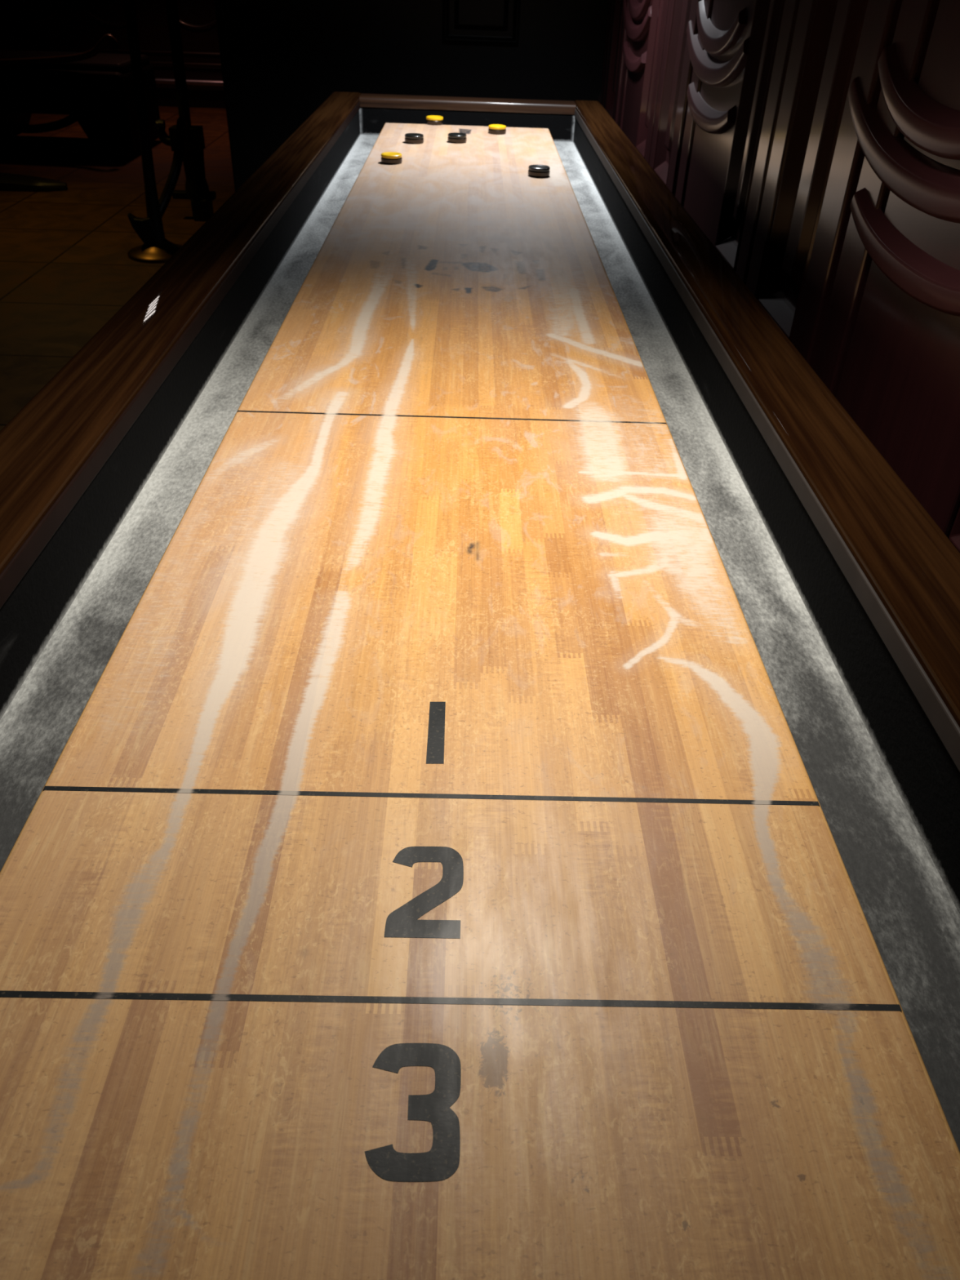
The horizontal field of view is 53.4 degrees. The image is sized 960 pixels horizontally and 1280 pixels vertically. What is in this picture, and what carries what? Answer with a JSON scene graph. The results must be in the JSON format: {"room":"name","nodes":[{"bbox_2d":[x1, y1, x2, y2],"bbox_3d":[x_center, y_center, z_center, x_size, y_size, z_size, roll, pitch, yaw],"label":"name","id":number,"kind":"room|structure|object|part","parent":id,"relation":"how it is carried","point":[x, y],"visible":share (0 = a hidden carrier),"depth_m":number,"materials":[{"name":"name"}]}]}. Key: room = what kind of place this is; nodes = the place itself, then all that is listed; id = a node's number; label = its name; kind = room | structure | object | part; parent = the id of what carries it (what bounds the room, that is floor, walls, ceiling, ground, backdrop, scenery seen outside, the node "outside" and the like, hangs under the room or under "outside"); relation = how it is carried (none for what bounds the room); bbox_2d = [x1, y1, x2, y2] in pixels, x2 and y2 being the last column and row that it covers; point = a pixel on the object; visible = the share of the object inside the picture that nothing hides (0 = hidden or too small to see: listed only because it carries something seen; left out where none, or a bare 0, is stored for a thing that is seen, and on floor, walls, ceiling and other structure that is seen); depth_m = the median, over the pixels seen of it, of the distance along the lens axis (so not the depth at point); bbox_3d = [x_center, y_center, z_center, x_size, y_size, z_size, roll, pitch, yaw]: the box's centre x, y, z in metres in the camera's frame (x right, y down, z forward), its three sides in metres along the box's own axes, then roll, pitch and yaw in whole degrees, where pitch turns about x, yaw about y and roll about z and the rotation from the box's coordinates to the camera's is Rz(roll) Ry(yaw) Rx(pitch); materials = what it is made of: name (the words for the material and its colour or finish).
{"room":"bar game room","nodes":[
{"label":"bar game room","id":0,"kind":"room"},
{"bbox_2d":[0,106,235,431],"bbox_3d":[-2.295,-1.689,4.386,5.950,0.100,12.100,1,36,-1],"label":"floor","id":1,"kind":"structure","parent":0,"point":[66,268],"depth_m":4.71,"materials":[{"name":"wood"}]},
{"bbox_2d":[0,172,67,191],"bbox_3d":[-3.112,-2.948,5.383,1.275,0.715,0.639,-14,39,-22],"label":"pedestal table","id":2,"kind":"object","parent":1,"relation":"on","point":[8,181],"visible":1,"depth_m":5.54,"materials":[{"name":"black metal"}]},
{"bbox_2d":[0,34,159,158],"bbox_3d":[-2.957,-3.790,6.558,1.261,0.710,0.810,1,36,-1],"label":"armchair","id":3,"kind":"object","parent":1,"relation":"on","point":[95,91],"visible":0.98,"depth_m":6.29,"materials":[{"name":"black leather"}]},
{"bbox_3d":[-3.385,-3.638,6.648,0.376,0.270,0.740,1,36,-1],"label":"leg","id":4,"kind":"part","parent":3,"relation":"part of","materials":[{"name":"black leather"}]},
{"bbox_3d":[-2.923,-3.914,6.487,1.180,0.095,0.680,1,36,-1],"label":"arm panel","id":5,"kind":"part","parent":3,"relation":"part of","materials":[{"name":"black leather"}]},
{"bbox_3d":[-2.947,-3.807,6.552,1.240,0.255,0.800,1,36,-1],"label":"seat","id":6,"kind":"part","parent":3,"relation":"part of","materials":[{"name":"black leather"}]},
{"bbox_3d":[-2.522,-3.617,6.667,0.376,0.270,0.740,1,36,-1],"label":"leg","id":7,"kind":"part","parent":3,"relation":"part of","materials":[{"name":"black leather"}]},
{"bbox_2d":[0,0,226,108],"bbox_3d":[-2.870,-5.377,8.393,4.400,1.130,0.776,1,36,-1],"label":"wall","id":8,"kind":"structure","parent":1,"relation":"on","point":[46,25],"depth_m":8.19,"materials":[{"name":"brown wood"}]},
{"bbox_3d":[-2.876,-5.050,8.291,4.400,0.120,0.025,1,36,-1],"label":"moulding","id":9,"kind":"part","parent":8,"relation":"part of","materials":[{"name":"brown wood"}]},
{"bbox_3d":[-2.880,-4.885,8.336,4.400,0.051,0.106,1,36,-1],"label":"foot rail","id":10,"kind":"part","parent":8,"relation":"part of","materials":[{"name":"metal"}]},
{"bbox_3d":[-2.885,-4.811,8.455,4.400,0.140,0.040,1,36,-1],"label":"kick plate","id":11,"kind":"part","parent":8,"relation":"part of","materials":[{"name":"black"}]},
{"bbox_2d":[123,0,216,263],"bbox_3d":[-1.493,-2.495,4.514,0.560,1.105,1.350,1,36,-1],"label":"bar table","id":12,"kind":"object","parent":1,"relation":"on","point":[187,142],"visible":0.96,"depth_m":4.46,"materials":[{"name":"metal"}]},
{"bbox_3d":[-1.489,-2.277,4.209,0.097,1.051,0.072,1,36,-1],"label":"post","id":13,"kind":"part","parent":12,"relation":"part of","materials":[{"name":"black metal"}]},
{"bbox_3d":[-1.492,-2.867,4.708,0.072,0.682,0.060,1,36,-1],"label":"post","id":14,"kind":"part","parent":12,"relation":"part of","materials":[{"name":"black metal"}]},
{"bbox_2d":[0,91,959,1279],"bbox_3d":[-0.051,-0.367,1.892,0.890,0.830,3.735,1,36,-1],"label":"table","id":15,"kind":"object","parent":1,"relation":"on","point":[479,704],"visible":0.98,"depth_m":0.67,"materials":[{"name":"brown wood"}]},
{"bbox_3d":[-0.384,-0.692,1.655,0.006,0.021,3.535,1,36,-1],"label":"rail trim","id":16,"kind":"part","parent":15,"relation":"part of","materials":[{"name":"brown wood"}]},
{"bbox_3d":[-0.433,-0.692,1.655,0.100,0.050,3.735,1,36,-1],"label":"rail","id":17,"kind":"part","parent":15,"relation":"part of","materials":[{"name":"brown wood"}]},
{"bbox_2d":[381,151,402,164],"bbox_3d":[-0.224,-1.222,2.422,0.054,0.021,0.054,-28,46,-35],"label":"puck","id":18,"kind":"object","parent":15,"relation":"on","point":[388,157],"visible":1,"depth_m":2.41,"materials":[{"name":"yellow plastic"}]},
{"bbox_2d":[404,133,423,143],"bbox_3d":[-0.185,-1.407,2.679,0.054,0.021,0.054,-14,39,-21],"label":"puck","id":19,"kind":"object","parent":15,"relation":"on","point":[410,138],"visible":1,"depth_m":2.66,"materials":[{"name":"metal"}]},
{"bbox_2d":[426,115,443,124],"bbox_3d":[-0.141,-1.616,2.969,0.054,0.021,0.054,-12,38,-18],"label":"puck","id":20,"kind":"object","parent":15,"relation":"on","point":[433,119],"visible":1,"depth_m":2.95,"materials":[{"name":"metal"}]},
{"bbox_2d":[447,132,466,142],"bbox_3d":[-0.065,-1.425,2.709,0.054,0.021,0.054,-1,36,-5],"label":"puck","id":21,"kind":"object","parent":15,"relation":"on","point":[454,137],"visible":1,"depth_m":2.69,"materials":[{"name":"black plastic"}]},
{"bbox_3d":[-0.040,-1.750,3.135,0.700,0.050,0.100,1,36,-1],"label":"rail","id":22,"kind":"part","parent":15,"relation":"part of","materials":[{"name":"brown wood"}]},
{"bbox_2d":[488,124,506,134],"bbox_3d":[0.051,-1.530,2.860,0.054,0.021,0.054,26,42,29],"label":"puck","id":23,"kind":"object","parent":15,"relation":"on","point":[497,129],"visible":1,"depth_m":2.84,"materials":[{"name":"yellow plastic"}]},
{"bbox_2d":[528,164,550,177],"bbox_3d":[0.145,-1.152,2.344,0.054,0.021,0.054,-22,42,-29],"label":"puck","id":24,"kind":"object","parent":15,"relation":"on","point":[535,171],"visible":1,"depth_m":2.33,"materials":[{"name":"black plastic"}]},
{"bbox_3d":[0.317,-0.676,1.670,0.006,0.021,3.535,1,36,-1],"label":"rail trim","id":25,"kind":"part","parent":15,"relation":"part of","materials":[{"name":"brown wood"}]},
{"bbox_3d":[0.361,-0.674,1.672,0.090,0.050,3.735,1,36,-1],"label":"rail","id":26,"kind":"part","parent":15,"relation":"part of","materials":[{"name":"brown wood"}]},
{"bbox_2d":[213,0,608,191],"bbox_3d":[-0.198,-2.582,3.686,1.670,2.300,0.240,1,36,-1],"label":"wall","id":27,"kind":"structure","parent":0,"point":[281,60],"depth_m":3.76,"materials":[{"name":"black paint"}]},
{"bbox_3d":[0.009,-2.523,3.594,0.297,0.475,0.019,1,36,-1],"label":"raised panel","id":28,"kind":"part","parent":27,"relation":"part of","materials":[{"name":"black wood"}]},
{"bbox_2d":[596,0,959,552],"bbox_3d":[0.566,-0.873,1.370,0.164,2.300,5.640,1,36,-1],"label":"wall","id":29,"kind":"structure","parent":0,"point":[815,144],"depth_m":1.32,"materials":[{"name":"brown wood"}]},
{"bbox_3d":[0.508,-2.646,3.449,0.033,1.235,0.183,1,36,-1],"label":"raised panel","id":30,"kind":"part","parent":29,"relation":"part of","materials":[{"name":"brown wood"}]},
{"bbox_3d":[0.509,-2.422,3.141,0.033,1.235,0.215,1,36,-1],"label":"raised panel","id":31,"kind":"part","parent":29,"relation":"part of","materials":[{"name":"brown wood"}]},
{"bbox_3d":[0.512,-1.947,2.486,0.033,1.235,0.183,1,36,-1],"label":"raised panel","id":32,"kind":"part","parent":29,"relation":"part of","materials":[{"name":"brown wood"}]},
{"bbox_3d":[0.513,-1.723,2.178,0.033,1.235,0.215,1,36,-1],"label":"raised panel","id":33,"kind":"part","parent":29,"relation":"part of","materials":[{"name":"brown wood"}]},
{"bbox_3d":[0.516,-1.248,1.523,0.033,1.235,0.183,1,36,-1],"label":"raised panel","id":34,"kind":"part","parent":29,"relation":"part of","materials":[{"name":"brown wood"}]},
{"bbox_3d":[0.518,-1.025,1.214,0.033,1.235,0.215,1,36,-1],"label":"raised panel","id":35,"kind":"part","parent":29,"relation":"part of","materials":[{"name":"brown wood"}]},
{"bbox_3d":[0.521,-0.550,0.559,0.033,1.235,0.183,1,36,-1],"label":"raised panel","id":36,"kind":"part","parent":29,"relation":"part of","materials":[{"name":"brown wood"}]}
]}

